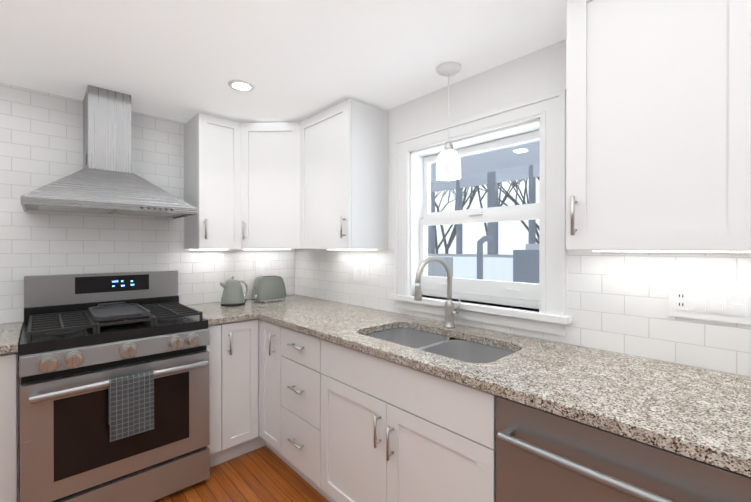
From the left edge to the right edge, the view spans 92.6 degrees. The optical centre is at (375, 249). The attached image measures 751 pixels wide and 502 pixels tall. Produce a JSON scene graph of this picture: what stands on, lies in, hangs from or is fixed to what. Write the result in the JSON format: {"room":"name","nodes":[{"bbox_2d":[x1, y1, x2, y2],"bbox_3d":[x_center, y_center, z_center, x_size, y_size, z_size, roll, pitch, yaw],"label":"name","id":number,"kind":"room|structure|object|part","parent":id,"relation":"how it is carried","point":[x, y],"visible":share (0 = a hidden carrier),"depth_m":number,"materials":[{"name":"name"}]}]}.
{"room":"kitchen","nodes":[
{"label":"kitchen","id":0,"kind":"room"},
{"bbox_2d":[0,82,294,324],"bbox_3d":[-2.036,0.205,1.990,3.860,2.210,0.100,0,0,-43],"label":"wall","id":1,"kind":"structure","parent":0,"point":[41,138],"depth_m":2.16,"materials":[{"name":"tile"}]},
{"bbox_2d":[21,85,197,218],"bbox_3d":[-1.507,-0.554,2.067,0.753,0.687,0.499,0,0,-43],"label":"range hood","id":2,"kind":"object","parent":1,"relation":"attached to","point":[105,180],"visible":1,"depth_m":1.99,"materials":[{"name":"silver metal"}]},
{"bbox_2d":[184,113,235,248],"bbox_3d":[-1.117,-0.443,2.527,0.324,0.882,0.361,0,0,-43],"label":"upper cabinet","id":3,"kind":"object","parent":1,"relation":"attached to","point":[209,141],"depth_m":2.40,"materials":[{"name":"white wood"}]},
{"bbox_2d":[256,260,264,274],"bbox_3d":[-0.944,0.147,2.937,0.074,0.118,0.008,0,0,-43],"label":"switch plate","id":4,"kind":"object","parent":1,"relation":"attached to","point":[260,264],"depth_m":2.93,"materials":[{"name":"white plastic"}]},
{"bbox_2d":[153,445,329,501],"bbox_3d":[-0.431,1.347,0.278,3.860,0.060,4.800,0,0,-43],"label":"floor","id":5,"kind":"structure","parent":0,"point":[265,473],"depth_m":2.00,"materials":[{"name":"brown wood"}]},
{"bbox_2d":[0,351,19,501],"bbox_3d":[-1.926,0.874,1.600,0.494,0.876,0.616,0,0,-43],"label":"base cabinet","id":6,"kind":"object","parent":5,"relation":"on","point":[9,435],"visible":0.6,"depth_m":1.51,"materials":[{"name":"white wood"}]},
{"bbox_2d":[0,322,22,353],"bbox_3d":[-2.215,0.419,1.311,1.311,0.034,0.642,0,0,-43],"label":"countertop","id":7,"kind":"structure","parent":6,"relation":"on","point":[10,335],"depth_m":1.65,"materials":[{"name":"stone"}]},
{"bbox_2d":[19,270,209,501],"bbox_3d":[-1.400,0.728,1.958,0.753,1.165,0.750,0,0,-43],"label":"range","id":8,"kind":"object","parent":5,"relation":"on","point":[114,401],"visible":1,"depth_m":1.75,"materials":[{"name":"silver metal"}]},
{"bbox_2d":[207,319,254,466],"bbox_3d":[-1.041,0.871,2.388,0.345,0.876,0.677,0,0,-43],"label":"base cabinet","id":9,"kind":"object","parent":5,"relation":"on","point":[231,349],"depth_m":2.18,"materials":[{"name":"white wood"}]},
{"bbox_2d":[185,294,750,476],"bbox_3d":[0.174,0.419,1.522,0.945,0.034,3.597,0,0,-43],"label":"countertop","id":10,"kind":"structure","parent":9,"relation":"on","point":[701,414],"depth_m":1.13,"materials":[{"name":"stone"}]},
{"bbox_2d":[220,276,247,306],"bbox_3d":[-1.017,0.294,2.581,0.202,0.205,0.164,0,0,-43],"label":"kettle","id":11,"kind":"object","parent":10,"relation":"on","point":[233,295],"visible":1,"depth_m":2.52,"materials":[{"name":"green plastic"}]},
{"bbox_2d":[251,276,285,302],"bbox_3d":[-0.829,0.301,2.770,0.246,0.190,0.165,0,0,-43],"label":"toaster","id":12,"kind":"object","parent":10,"relation":"on","point":[267,288],"visible":1,"depth_m":2.71,"materials":[{"name":"green metal"}]},
{"bbox_2d":[414,256,460,327],"bbox_3d":[0.313,0.216,1.786,0.258,0.367,0.119,0,0,-43],"label":"faucet","id":13,"kind":"object","parent":10,"relation":"on","point":[450,312],"visible":0.98,"depth_m":1.83,"materials":[{"name":"silver metal"}]},
{"bbox_2d":[364,328,515,362],"bbox_3d":[0.256,0.532,1.629,0.429,0.190,0.752,0,0,-43],"label":"sink","id":14,"kind":"object","parent":10,"relation":"in","point":[461,350],"visible":0.1,"depth_m":1.71,"materials":[{"name":"silver metal"}]},
{"bbox_2d":[255,318,278,456],"bbox_3d":[-0.449,0.871,2.386,0.677,0.876,0.295,0,0,-43],"label":"base cabinet","id":15,"kind":"object","parent":5,"relation":"on","point":[266,333],"depth_m":2.24,"materials":[{"name":"white wood"}]},
{"bbox_2d":[279,325,414,501],"bbox_3d":[-0.186,0.872,2.148,0.617,0.876,0.517,0,0,-43],"label":"base cabinet","id":16,"kind":"object","parent":5,"relation":"on","point":[331,421],"depth_m":1.67,"materials":[{"name":"white wood"}]},
{"bbox_2d":[496,396,750,501],"bbox_3d":[0.772,0.877,1.069,0.678,0.872,0.594,0,0,-43],"label":"dishwasher","id":17,"kind":"object","parent":5,"relation":"on","point":[543,456],"visible":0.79,"depth_m":0.91,"materials":[{"name":"silver metal"}]},
{"bbox_2d":[0,0,566,122],"bbox_3d":[-0.431,-0.923,0.269,3.860,0.060,4.800,0,0,-43],"label":"ceiling","id":18,"kind":"structure","parent":0,"point":[185,61],"depth_m":1.60,"materials":[{"name":"white paint"}]},
{"bbox_2d":[228,80,254,91],"bbox_3d":[-0.735,-0.895,1.970,0.140,0.006,0.140,0,0,-43],"label":"recessed light","id":19,"kind":"object","parent":18,"relation":"in","point":[241,86],"visible":1,"depth_m":1.96,"materials":[{"name":"white plastic"}]},
{"bbox_2d":[436,62,460,180],"bbox_3d":[0.362,-0.625,1.779,0.125,0.546,0.125,0,0,-43],"label":"pendant light","id":20,"kind":"object","parent":18,"relation":"hanging from","point":[448,165],"visible":0.98,"depth_m":1.74,"materials":[{"name":"white glass"}]},
{"bbox_2d":[295,39,750,376],"bbox_3d":[0.954,0.207,1.500,0.160,2.210,4.700,0,0,-43],"label":"wall","id":21,"kind":"structure","parent":0,"point":[617,302],"depth_m":1.49,"materials":[{"name":"tile"}]},
{"bbox_2d":[236,122,299,248],"bbox_3d":[-0.723,-0.444,2.685,0.661,0.882,0.669,0,0,-43],"label":"upper cabinet","id":22,"kind":"object","parent":21,"relation":"attached to","point":[267,154],"depth_m":2.50,"materials":[{"name":"white wood"}]},
{"bbox_2d":[300,99,387,248],"bbox_3d":[-0.253,-0.443,2.403,0.359,0.882,0.591,0,0,-43],"label":"upper cabinet","id":23,"kind":"object","parent":21,"relation":"attached to","point":[344,146],"depth_m":2.23,"materials":[{"name":"white wood"}]},
{"bbox_2d":[354,264,368,280],"bbox_3d":[-0.101,0.161,2.504,0.009,0.115,0.163,0,0,-43],"label":"switch plate","id":24,"kind":"object","parent":21,"relation":"attached to","point":[361,271],"depth_m":2.49,"materials":[{"name":"white plastic"}]},
{"bbox_2d":[389,88,571,335],"bbox_3d":[0.516,-0.156,1.927,0.215,1.043,1.035,0,0,-43],"label":"window","id":25,"kind":"structure","parent":21,"relation":"in","point":[545,114],"depth_m":1.87,"materials":[{"name":"white wood"}]},
{"bbox_3d":[0.554,-0.167,1.963,0.090,0.819,0.761,0,0,-43],"label":"window sash","id":26,"kind":"part","parent":25,"relation":"part of","materials":[{"name":"white wood"}]},
{"bbox_2d":[566,0,719,250],"bbox_3d":[0.948,-0.438,1.146,0.322,0.882,0.525,0,0,-43],"label":"upper cabinet","id":27,"kind":"object","parent":21,"relation":"attached to","point":[658,125],"depth_m":1.08,"materials":[{"name":"white wood"}]},
{"bbox_2d":[669,282,750,324],"bbox_3d":[1.114,0.176,1.203,0.011,0.120,0.199,0,0,-43],"label":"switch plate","id":28,"kind":"object","parent":21,"relation":"attached to","point":[725,303],"depth_m":1.20,"materials":[{"name":"white plastic"}]},
{"bbox_2d":[720,0,750,250],"bbox_3d":[1.220,-0.437,0.856,0.322,0.882,0.525,0,0,-43],"label":"upper cabinet","id":29,"kind":"object","parent":21,"relation":"attached to","point":[735,15],"depth_m":0.93,"materials":[{"name":"white wood"}]}
]}

